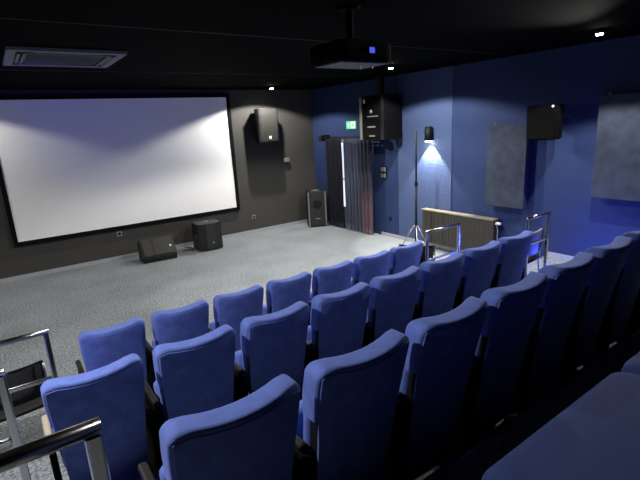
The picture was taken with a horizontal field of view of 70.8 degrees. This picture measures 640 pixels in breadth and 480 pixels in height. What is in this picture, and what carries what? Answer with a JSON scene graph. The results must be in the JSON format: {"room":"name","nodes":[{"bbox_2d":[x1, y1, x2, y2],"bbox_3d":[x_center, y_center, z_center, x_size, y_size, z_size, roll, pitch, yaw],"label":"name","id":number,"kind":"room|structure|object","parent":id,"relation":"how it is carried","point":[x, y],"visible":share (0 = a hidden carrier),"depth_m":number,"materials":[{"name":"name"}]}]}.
{"room":"auditorium","nodes":[
{"label":"auditorium","id":0,"kind":"room"},
{"bbox_2d":[0,90,315,278],"bbox_3d":[-3.462,-1.373,9.310,8.320,3.280,0.100,-13,17,-34],"label":"wall","id":1,"kind":"structure","parent":0,"point":[271,189],"depth_m":10.38,"materials":[{"name":"grey paint"}]},
{"bbox_2d":[0,94,239,246],"bbox_3d":[-3.737,-1.541,8.966,4.435,2.585,0.069,-13,17,-34],"label":"projection screen","id":2,"kind":"object","parent":1,"relation":"attached to","point":[71,166],"visible":1,"depth_m":8.73,"materials":[{"name":"white fabric"}]},
{"bbox_2d":[0,219,306,282],"bbox_3d":[-3.342,0.190,9.661,8.120,0.070,0.018,-13,17,-34],"label":"baseboard","id":3,"kind":"structure","parent":1,"relation":"attached to","point":[3,280],"depth_m":9.05,"materials":[{"name":"grey"}]},
{"bbox_2d":[254,108,278,142],"bbox_3d":[-1.263,-2.610,10.294,0.515,0.750,0.473,-13,17,-34],"label":"wall speaker","id":4,"kind":"object","parent":1,"relation":"attached to","point":[266,119],"visible":1,"depth_m":10.11,"materials":[{"name":"black plastic"}]},
{"bbox_2d":[0,222,451,452],"bbox_3d":[-0.153,1.206,5.338,8.320,0.100,11.150,-13,17,-34],"label":"floor","id":5,"kind":"structure","parent":0,"point":[69,303],"depth_m":7.53,"materials":[{"name":"carpet"}]},
{"bbox_2d":[0,360,46,422],"bbox_3d":[-2.412,1.318,3.575,0.521,0.801,0.500,-13,17,-34],"label":"chair","id":6,"kind":"object","parent":5,"relation":"on","point":[27,400],"visible":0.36,"depth_m":3.41,"materials":[{"name":"black"}]},
{"bbox_2d":[0,328,57,392],"bbox_3d":[-2.220,1.245,3.171,0.780,1.120,0.090,-13,17,-34],"label":"chrome rail","id":7,"kind":"object","parent":5,"relation":"on","point":[44,332],"visible":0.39,"depth_m":3.22,"materials":[{"name":"grey metal"}]},
{"bbox_2d":[75,317,155,397],"bbox_3d":[-1.702,1.123,3.787,0.539,0.997,0.503,-13,17,-33],"label":"seat","id":8,"kind":"object","parent":5,"relation":"on","point":[99,348],"visible":0.44,"depth_m":3.54,"materials":[{"name":"blue fabric"}]},
{"bbox_2d":[137,235,177,263],"bbox_3d":[-3.252,0.172,8.999,0.660,0.423,0.463,-12,17,-31],"label":"stage monitor","id":9,"kind":"object","parent":5,"relation":"on","point":[156,249],"visible":1,"depth_m":8.88,"materials":[{"name":"black plastic"}]},
{"bbox_2d":[140,236,174,256],"bbox_3d":[-3.207,0.122,8.908,0.580,0.278,0.270,-12,17,-31],"label":"grille","id":10,"kind":"object","parent":9,"relation":"attached to","point":[164,245],"depth_m":8.89,"materials":[{"name":"black"}]},
{"bbox_2d":[145,299,208,379],"bbox_3d":[-1.256,1.020,4.092,0.539,0.997,0.503,-13,17,-33],"label":"seat","id":11,"kind":"object","parent":5,"relation":"on","point":[191,321],"visible":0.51,"depth_m":3.83,"materials":[{"name":"blue fabric"}]},
{"bbox_2d":[191,219,222,251],"bbox_3d":[-2.393,-0.108,9.587,0.515,0.581,0.526,-12,17,-30],"label":"subwoofer","id":12,"kind":"object","parent":5,"relation":"on","point":[207,234],"visible":1,"depth_m":9.39,"materials":[{"name":"black"}]},
{"bbox_2d":[205,225,217,248],"bbox_3d":[-2.259,-0.059,9.382,0.212,0.488,0.013,-12,17,-30],"label":"grille","id":13,"kind":"object","parent":12,"relation":"attached to","point":[211,231],"depth_m":9.38,"materials":[{"name":"black"}]},
{"bbox_2d":[208,284,263,351],"bbox_3d":[-0.811,0.917,4.396,0.539,0.997,0.503,-13,17,-34],"label":"seat","id":14,"kind":"object","parent":5,"relation":"on","point":[230,309],"visible":0.41,"depth_m":4.13,"materials":[{"name":"blue fabric"}]},
{"bbox_2d":[209,320,214,329],"bbox_3d":[-0.868,0.902,4.477,0.430,0.300,0.154,-13,17,-34],"label":"seat cushion","id":15,"kind":"object","parent":14,"relation":"on","point":[212,324],"depth_m":4.33,"materials":[{"name":"blue fabric"}]},
{"bbox_2d":[0,256,568,479],"bbox_3d":[1.625,1.547,2.852,8.120,0.280,4.810,-13,17,-34],"label":"platform","id":16,"kind":"object","parent":5,"relation":"on","point":[41,468],"depth_m":3.06,"materials":[{"name":"carpet"}]},
{"bbox_2d":[0,367,31,479],"bbox_3d":[-1.763,1.214,2.064,0.785,1.120,0.090,-13,17,-34],"label":"chrome rail","id":17,"kind":"object","parent":16,"relation":"on","point":[15,438],"visible":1,"depth_m":2.17,"materials":[{"name":"grey metal"}]},
{"bbox_2d":[40,353,162,479],"bbox_3d":[-1.240,1.117,2.576,0.539,0.997,0.503,-13,17,-34],"label":"seat","id":18,"kind":"object","parent":16,"relation":"on","point":[114,392],"visible":0.86,"depth_m":2.40,"materials":[{"name":"blue fabric"}]},
{"bbox_2d":[144,324,241,463],"bbox_3d":[-0.793,1.014,2.882,0.539,0.997,0.503,-13,17,-33],"label":"seat","id":19,"kind":"object","parent":16,"relation":"on","point":[195,375],"visible":0.66,"depth_m":2.66,"materials":[{"name":"blue fabric"}]},
{"bbox_2d":[153,381,164,422],"bbox_3d":[-0.850,0.999,2.964,0.430,0.300,0.154,-13,17,-33],"label":"seat cushion","id":20,"kind":"object","parent":19,"relation":"on","point":[155,385],"depth_m":2.82,"materials":[{"name":"blue fabric"}]},
{"bbox_2d":[157,383,166,421],"bbox_3d":[-0.759,0.939,2.809,0.462,0.387,0.159,-13,17,-33],"label":"cushion","id":21,"kind":"object","parent":19,"relation":"on","point":[162,388],"depth_m":2.66,"materials":[{"name":"blue fabric"}]},
{"bbox_2d":[234,301,309,399],"bbox_3d":[-0.348,0.911,3.186,0.539,0.997,0.503,-13,17,-34],"label":"seat","id":22,"kind":"object","parent":16,"relation":"on","point":[273,345],"visible":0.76,"depth_m":2.96,"materials":[{"name":"blue fabric"}]},
{"bbox_2d":[235,350,243,374],"bbox_3d":[-0.405,0.897,3.268,0.430,0.300,0.154,-13,17,-34],"label":"seat cushion","id":23,"kind":"object","parent":22,"relation":"on","point":[238,354],"depth_m":3.12,"materials":[{"name":"blue fabric"}]},
{"bbox_2d":[242,352,248,392],"bbox_3d":[-0.314,0.836,3.113,0.462,0.387,0.159,-13,17,-34],"label":"cushion","id":24,"kind":"object","parent":22,"relation":"on","point":[245,355],"depth_m":2.97,"materials":[{"name":"blue fabric"}]},
{"bbox_2d":[306,282,370,361],"bbox_3d":[0.099,0.808,3.492,0.539,0.997,0.503,-13,17,-33],"label":"seat","id":25,"kind":"object","parent":16,"relation":"on","point":[336,327],"visible":0.59,"depth_m":3.26,"materials":[{"name":"blue fabric"}]},
{"bbox_2d":[307,325,310,342],"bbox_3d":[0.043,0.793,3.574,0.430,0.300,0.154,-13,17,-33],"label":"seat cushion","id":26,"kind":"object","parent":25,"relation":"on","point":[309,327],"depth_m":3.44,"materials":[{"name":"blue fabric"}]},
{"bbox_2d":[311,327,315,349],"bbox_3d":[0.133,0.733,3.418,0.462,0.387,0.159,-13,17,-33],"label":"cushion","id":27,"kind":"object","parent":25,"relation":"on","point":[313,329],"depth_m":3.27,"materials":[{"name":"blue fabric"}]},
{"bbox_2d":[365,266,421,344],"bbox_3d":[0.545,0.706,3.796,0.539,0.997,0.503,-13,17,-33],"label":"seat","id":28,"kind":"object","parent":16,"relation":"on","point":[392,300],"visible":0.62,"depth_m":3.56,"materials":[{"name":"blue fabric"}]},
{"bbox_2d":[367,307,372,326],"bbox_3d":[0.579,0.630,3.723,0.462,0.387,0.159,-13,17,-33],"label":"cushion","id":29,"kind":"object","parent":28,"relation":"on","point":[370,309],"depth_m":3.58,"materials":[{"name":"blue fabric"}]},
{"bbox_2d":[154,328,639,479],"bbox_3d":[1.939,1.368,2.333,8.120,0.290,3.680,-13,17,-34],"label":"platform","id":30,"kind":"object","parent":16,"relation":"on","point":[452,456],"depth_m":2.81,"materials":[{"name":"carpet"}]},
{"bbox_2d":[0,416,110,479],"bbox_3d":[-0.864,1.093,1.162,0.768,1.124,0.090,-13,17,-34],"label":"chrome rail","id":31,"kind":"object","parent":30,"relation":"on","point":[90,431],"visible":1,"depth_m":1.17,"materials":[{"name":"grey metal"}]},
{"bbox_2d":[138,374,302,479],"bbox_3d":[-0.348,0.981,1.741,0.539,0.997,0.503,-13,17,-33],"label":"seat","id":32,"kind":"object","parent":30,"relation":"on","point":[251,437],"visible":1,"depth_m":1.46,"materials":[{"name":"blue fabric"}]},
{"bbox_2d":[159,465,165,479],"bbox_3d":[-0.405,0.967,1.823,0.430,0.300,0.154,-13,17,-33],"label":"seat cushion","id":33,"kind":"object","parent":32,"relation":"on","point":[161,472],"depth_m":1.69,"materials":[{"name":"blue fabric"}]},
{"bbox_2d":[294,329,409,479],"bbox_3d":[0.097,0.879,2.045,0.539,0.997,0.503,-13,17,-34],"label":"seat","id":34,"kind":"object","parent":30,"relation":"on","point":[348,423],"visible":0.86,"depth_m":1.82,"materials":[{"name":"blue fabric"}]},
{"bbox_2d":[296,400,302,439],"bbox_3d":[0.039,0.864,2.127,0.430,0.300,0.154,-13,17,-34],"label":"seat cushion","id":35,"kind":"object","parent":34,"relation":"on","point":[299,432],"depth_m":1.99,"materials":[{"name":"blue fabric"}]},
{"bbox_2d":[303,414,311,465],"bbox_3d":[0.131,0.804,1.972,0.462,0.387,0.159,-13,17,-34],"label":"cushion","id":36,"kind":"object","parent":34,"relation":"on","point":[307,418],"depth_m":1.83,"materials":[{"name":"blue fabric"}]},
{"bbox_2d":[396,296,487,479],"bbox_3d":[0.542,0.776,2.350,0.539,0.997,0.503,-13,17,-34],"label":"seat","id":37,"kind":"object","parent":30,"relation":"on","point":[434,400],"visible":0.77,"depth_m":2.16,"materials":[{"name":"blue fabric"}]},
{"bbox_2d":[399,369,409,401],"bbox_3d":[0.577,0.701,2.277,0.462,0.387,0.159,-13,17,-34],"label":"cushion","id":38,"kind":"object","parent":37,"relation":"on","point":[404,390],"depth_m":2.13,"materials":[{"name":"blue fabric"}]},
{"bbox_2d":[471,271,547,447],"bbox_3d":[0.989,0.673,2.655,0.539,0.997,0.503,-13,17,-34],"label":"seat","id":39,"kind":"object","parent":30,"relation":"on","point":[500,364],"visible":0.72,"depth_m":2.46,"materials":[{"name":"blue fabric"}]},
{"bbox_2d":[473,335,481,361],"bbox_3d":[1.024,0.598,2.582,0.462,0.387,0.159,-13,17,-34],"label":"cushion","id":40,"kind":"object","parent":39,"relation":"on","point":[478,354],"depth_m":2.44,"materials":[{"name":"blue fabric"}]},
{"bbox_2d":[436,333,639,479],"bbox_3d":[2.273,1.195,1.785,8.120,0.280,2.480,-13,17,-34],"label":"platform","id":41,"kind":"object","parent":30,"relation":"on","point":[473,467],"visible":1,"depth_m":2.41,"materials":[{"name":"carpet"}]},
{"bbox_2d":[427,329,639,479],"bbox_3d":[1.531,0.860,2.741,8.100,0.034,0.022,-13,17,-34],"label":"trim","id":42,"kind":"structure","parent":41,"relation":"attached to","point":[448,467],"depth_m":2.44,"materials":[{"name":"grey metal"}]},
{"bbox_2d":[481,372,639,479],"bbox_3d":[1.163,0.706,1.454,1.055,0.950,0.805,-13,17,-34],"label":"seat","id":43,"kind":"object","parent":41,"relation":"on","point":[596,437],"visible":1,"depth_m":1.57,"materials":[{"name":"blue fabric"}]},
{"bbox_2d":[621,352,639,375],"bbox_3d":[2.039,0.504,2.053,1.055,0.950,0.805,-13,17,-34],"label":"seat","id":44,"kind":"object","parent":41,"relation":"on","point":[632,365],"visible":0.35,"depth_m":2.08,"materials":[{"name":"blue fabric"}]},
{"bbox_2d":[526,252,594,408],"bbox_3d":[1.436,0.570,2.960,0.539,0.997,0.503,-13,17,-34],"label":"seat","id":45,"kind":"object","parent":30,"relation":"on","point":[552,333],"visible":0.58,"depth_m":2.77,"materials":[{"name":"blue fabric"}]},
{"bbox_2d":[570,236,632,377],"bbox_3d":[1.880,0.468,3.264,0.539,0.997,0.503,-13,17,-34],"label":"seat","id":46,"kind":"object","parent":30,"relation":"on","point":[593,311],"visible":0.56,"depth_m":3.06,"materials":[{"name":"blue fabric"}]},
{"bbox_2d":[606,231,639,351],"bbox_3d":[2.329,0.364,3.571,0.539,0.997,0.503,-13,17,-33],"label":"seat","id":47,"kind":"object","parent":30,"relation":"on","point":[625,306],"visible":0.36,"depth_m":3.41,"materials":[{"name":"blue fabric"}]},
{"bbox_2d":[414,252,464,318],"bbox_3d":[0.990,0.603,4.101,0.539,0.997,0.503,-13,17,-34],"label":"seat","id":48,"kind":"object","parent":16,"relation":"on","point":[436,295],"visible":0.54,"depth_m":3.86,"materials":[{"name":"blue fabric"}]},
{"bbox_2d":[415,290,420,308],"bbox_3d":[1.024,0.528,4.028,0.462,0.387,0.159,-13,17,-34],"label":"cushion","id":49,"kind":"object","parent":48,"relation":"on","point":[418,300],"depth_m":3.88,"materials":[{"name":"blue fabric"}]},
{"bbox_2d":[456,240,501,306],"bbox_3d":[1.435,0.500,4.405,0.539,0.997,0.503,-13,17,-34],"label":"seat","id":50,"kind":"object","parent":16,"relation":"on","point":[479,264],"visible":0.48,"depth_m":4.16,"materials":[{"name":"blue fabric"}]},
{"bbox_2d":[457,276,461,291],"bbox_3d":[1.470,0.425,4.332,0.462,0.387,0.159,-13,17,-34],"label":"cushion","id":51,"kind":"object","parent":50,"relation":"on","point":[459,289],"depth_m":4.19,"materials":[{"name":"blue fabric"}]},
{"bbox_2d":[492,230,533,287],"bbox_3d":[1.884,0.397,4.712,0.542,0.997,0.503,-13,17,-33],"label":"seat","id":52,"kind":"object","parent":16,"relation":"on","point":[509,269],"visible":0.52,"depth_m":4.46,"materials":[{"name":"blue fabric"}]},
{"bbox_2d":[528,228,543,270],"bbox_3d":[2.397,0.253,5.562,0.521,0.801,0.500,-13,17,-34],"label":"chair","id":53,"kind":"object","parent":16,"relation":"on","point":[534,248],"visible":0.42,"depth_m":5.41,"materials":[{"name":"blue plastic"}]},
{"bbox_2d":[524,211,550,277],"bbox_3d":[2.470,0.219,5.155,0.510,1.058,0.090,-13,17,-34],"label":"chrome rail","id":54,"kind":"object","parent":16,"relation":"on","point":[548,213],"visible":0.48,"depth_m":5.13,"materials":[{"name":"grey metal"}]},
{"bbox_2d":[262,271,311,325],"bbox_3d":[-0.363,0.814,4.702,0.539,0.997,0.503,-13,17,-33],"label":"seat","id":55,"kind":"object","parent":5,"relation":"on","point":[281,294],"visible":0.38,"depth_m":4.42,"materials":[{"name":"blue fabric"}]},
{"bbox_2d":[262,305,266,314],"bbox_3d":[-0.420,0.799,4.784,0.430,0.300,0.154,-13,17,-33],"label":"seat cushion","id":56,"kind":"object","parent":55,"relation":"on","point":[264,311],"depth_m":4.64,"materials":[{"name":"blue fabric"}]},
{"bbox_2d":[305,189,327,227],"bbox_3d":[-0.088,-0.791,11.150,0.460,0.880,0.408,-5,14,-7],"label":"tower speaker","id":57,"kind":"object","parent":5,"relation":"on","point":[316,206],"visible":1,"depth_m":10.96},
{"bbox_2d":[310,193,324,225],"bbox_3d":[-0.062,-0.750,10.964,0.340,0.790,0.013,-5,14,-7],"label":"grille","id":58,"kind":"object","parent":57,"relation":"attached to","point":[317,200],"depth_m":10.96,"materials":[{"name":"black"}]},
{"bbox_2d":[309,260,353,306],"bbox_3d":[0.082,0.711,5.006,0.539,0.997,0.503,-13,17,-34],"label":"seat","id":59,"kind":"object","parent":5,"relation":"on","point":[336,278],"visible":0.38,"depth_m":4.72,"materials":[{"name":"blue fabric"}]},
{"bbox_2d":[350,250,389,287],"bbox_3d":[0.528,0.609,5.311,0.539,0.997,0.503,-13,17,-34],"label":"seat","id":60,"kind":"object","parent":5,"relation":"on","point":[365,268],"visible":0.36,"depth_m":5.02,"materials":[{"name":"blue fabric"}]},
{"bbox_2d":[387,241,423,274],"bbox_3d":[0.976,0.505,5.617,0.542,0.997,0.503,-13,17,-33],"label":"seat","id":61,"kind":"object","parent":5,"relation":"on","point":[402,258],"visible":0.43,"depth_m":5.33,"materials":[{"name":"blue fabric"}]},
{"bbox_2d":[402,131,425,244],"bbox_3d":[1.669,-0.818,8.115,0.444,2.233,0.672,-13,17,-34],"label":"tripod stand","id":62,"kind":"object","parent":5,"relation":"on","point":[415,182],"visible":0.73,"depth_m":8.04,"materials":[{"name":"black metal"}]},
{"bbox_2d":[398,244,434,265],"bbox_3d":[1.382,0.404,6.323,0.521,0.801,0.500,2,15,19],"label":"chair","id":63,"kind":"object","parent":5,"relation":"on","point":[431,248],"visible":0.12,"depth_m":6.00,"materials":[{"name":"black"}]},
{"bbox_2d":[425,222,460,261],"bbox_3d":[1.572,0.373,5.763,0.690,1.117,0.090,-13,17,-34],"label":"chrome rail","id":64,"kind":"object","parent":5,"relation":"on","point":[459,223],"visible":0.52,"depth_m":5.63,"materials":[{"name":"grey metal"}]},
{"bbox_2d":[0,0,639,89],"bbox_3d":[-0.335,-2.063,4.502,8.320,0.100,11.150,-13,17,-34],"label":"ceiling","id":65,"kind":"structure","parent":0,"point":[504,27],"depth_m":4.38,"materials":[{"name":"black paint"}]},
{"bbox_2d":[3,46,126,67],"bbox_3d":[-2.743,-1.938,4.821,1.060,0.039,1.060,-13,17,-34],"label":"air conditioner","id":66,"kind":"object","parent":65,"relation":"attached to","point":[13,55],"visible":1,"depth_m":4.67,"materials":[{"name":"grey plastic"}]},
{"bbox_2d":[22,54,102,64],"bbox_3d":[-2.743,-1.936,4.821,0.720,0.018,0.720,-13,17,-34],"label":"grille","id":67,"kind":"object","parent":66,"relation":"attached to","point":[27,59],"depth_m":4.83,"materials":[{"name":"grey"}]},
{"bbox_2d":[0,69,373,76],"bbox_3d":[-1.949,-2.487,6.720,8.120,0.004,0.008,-13,17,-34],"label":"trim","id":68,"kind":"structure","parent":65,"relation":"attached to","point":[0,69],"depth_m":6.49,"materials":[{"name":"grey"}]},
{"bbox_2d":[2,18,513,54],"bbox_3d":[-0.317,-2.009,4.495,8.120,0.004,0.008,-13,17,-34],"label":"trim","id":69,"kind":"structure","parent":65,"relation":"attached to","point":[2,18],"depth_m":3.92,"materials":[{"name":"grey"}]},
{"bbox_2d":[310,5,390,68],"bbox_3d":[0.221,-1.560,3.498,0.520,0.438,0.444,-13,17,-34],"label":"projector","id":70,"kind":"object","parent":65,"relation":"hanging from","point":[350,52],"visible":1,"depth_m":3.39,"materials":[{"name":"black plastic"}]},
{"bbox_2d":[359,75,401,140],"bbox_3d":[1.192,-2.558,8.729,0.589,1.200,0.677,-13,17,-34],"label":"speaker","id":71,"kind":"object","parent":65,"relation":"hanging from","point":[379,114],"visible":1,"depth_m":8.55},
{"bbox_2d":[362,97,380,136],"bbox_3d":[0.981,-2.333,8.624,0.014,0.720,0.520,-13,17,-34],"label":"grille","id":72,"kind":"object","parent":71,"relation":"attached to","point":[371,106],"depth_m":8.60,"materials":[{"name":"black"}]},
{"bbox_2d":[594,29,605,35],"bbox_3d":[3.093,-2.296,4.983,0.110,0.055,0.110,-13,17,-34],"label":"ceiling spotlight","id":73,"kind":"object","parent":65,"relation":"attached to","point":[598,32],"visible":1,"depth_m":4.95,"materials":[{"name":"black plastic"}]},
{"bbox_2d":[311,35,639,256],"bbox_3d":[3.089,-1.197,7.199,0.100,3.280,10.950,-13,17,-34],"label":"wall","id":74,"kind":"structure","parent":0,"point":[500,91],"depth_m":6.83,"materials":[{"name":"blue paint"}]},
{"bbox_2d":[341,140,345,226],"bbox_3d":[0.719,-1.281,10.508,0.045,2.060,1.200,-13,17,-34],"label":"door","id":75,"kind":"structure","parent":74,"relation":"in","point":[341,140],"depth_m":10.69,"materials":[{"name":"grey"}]},
{"bbox_2d":[319,135,381,141],"bbox_3d":[0.635,-2.290,10.104,0.249,0.140,1.940,-13,17,-34],"label":"curtain rod","id":76,"kind":"object","parent":74,"relation":"attached to","point":[321,137],"visible":0.65,"depth_m":10.45,"materials":[{"name":"black metal"}]},
{"bbox_2d":[325,139,344,226],"bbox_3d":[0.354,-1.346,10.698,0.080,2.070,0.590,-13,17,-34],"label":"curtain","id":77,"kind":"object","parent":76,"relation":"hanging from","point":[333,147],"visible":1,"depth_m":10.68,"materials":[{"name":"black fabric"}]},
{"bbox_2d":[343,138,362,231],"bbox_3d":[0.741,-1.232,10.170,0.086,2.070,0.588,-13,17,-34],"label":"curtain","id":78,"kind":"object","parent":76,"relation":"hanging from","point":[351,147],"visible":1,"depth_m":10.15,"materials":[{"name":"grey fabric"}]},
{"bbox_2d":[360,140,373,233],"bbox_3d":[1.015,-1.152,9.796,0.076,2.070,0.340,-13,17,-34],"label":"curtain","id":79,"kind":"object","parent":76,"relation":"hanging from","point":[365,146],"visible":0.98,"depth_m":9.78,"materials":[{"name":"fabric"}]},
{"bbox_2d":[346,121,356,128],"bbox_3d":[0.699,-2.577,10.101,0.041,0.170,0.340,-13,17,-34],"label":"exit sign","id":80,"kind":"object","parent":74,"relation":"attached to","point":[349,124],"visible":1,"depth_m":10.07,"materials":[{"name":"green plastic"}]},
{"bbox_2d":[381,166,386,178],"bbox_3d":[1.349,-1.434,9.553,0.023,0.280,0.180,-13,17,-34],"label":"switch panel","id":81,"kind":"object","parent":74,"relation":"attached to","point":[383,168],"visible":1,"depth_m":9.54,"materials":[{"name":"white plastic"}]},
{"bbox_2d":[381,232,462,252],"bbox_3d":[2.438,0.166,8.499,0.012,0.070,3.690,-13,17,-34],"label":"baseboard","id":82,"kind":"structure","parent":74,"relation":"attached to","point":[382,233],"depth_m":9.14,"materials":[{"name":"grey"}]},
{"bbox_2d":[397,66,452,240],"bbox_3d":[1.977,-1.501,8.627,0.006,3.280,1.320,-13,17,-34],"label":"wall","id":83,"kind":"structure","parent":74,"relation":"attached to","point":[427,95],"depth_m":8.51,"materials":[{"name":"blue paint"}]},
{"bbox_2d":[424,126,432,141],"bbox_3d":[1.999,-1.949,8.295,0.158,0.270,0.150,-13,17,-34],"label":"wall lamp","id":84,"kind":"object","parent":74,"relation":"attached to","point":[428,137],"visible":1,"depth_m":8.24,"materials":[{"name":"black plastic"}]},
{"bbox_2d":[421,208,500,249],"bbox_3d":[2.512,-0.117,8.144,0.178,0.745,1.655,-13,17,-34],"label":"radiator","id":85,"kind":"object","parent":74,"relation":"attached to","point":[476,231],"visible":0.78,"depth_m":8.03,"materials":[{"name":"grey"}]},
{"bbox_2d":[421,208,498,220],"bbox_3d":[2.455,-0.468,8.080,0.145,0.028,1.570,-13,17,-34],"label":"grille","id":86,"kind":"object","parent":85,"relation":"attached to","point":[425,210],"depth_m":8.02,"materials":[{"name":"brown wood"}]},
{"bbox_2d":[485,123,529,208],"bbox_3d":[2.978,-1.182,7.133,0.160,1.315,0.670,-13,17,-34],"label":"acoustic panel","id":87,"kind":"object","parent":74,"relation":"attached to","point":[508,146],"visible":0.84,"depth_m":7.06,"materials":[{"name":"grey fabric"}]},
{"bbox_2d":[526,104,563,139],"bbox_3d":[3.205,-1.650,6.299,0.520,0.470,0.413,-13,17,-34],"label":"speaker","id":88,"kind":"object","parent":74,"relation":"attached to","point":[544,122],"visible":1,"depth_m":6.14},
{"bbox_2d":[548,252,573,260],"bbox_3d":[3.829,0.306,6.517,0.018,0.070,1.130,-13,17,-34],"label":"baseboard","id":89,"kind":"structure","parent":74,"relation":"attached to","point":[550,254],"depth_m":6.79,"materials":[{"name":"grey"}]},
{"bbox_2d":[590,92,639,201],"bbox_3d":[4.033,-1.162,5.595,0.160,1.365,1.090,-13,17,-34],"label":"acoustic panel","id":90,"kind":"object","parent":74,"relation":"attached to","point":[616,167],"visible":1,"depth_m":5.77,"materials":[{"name":"grey fabric"}]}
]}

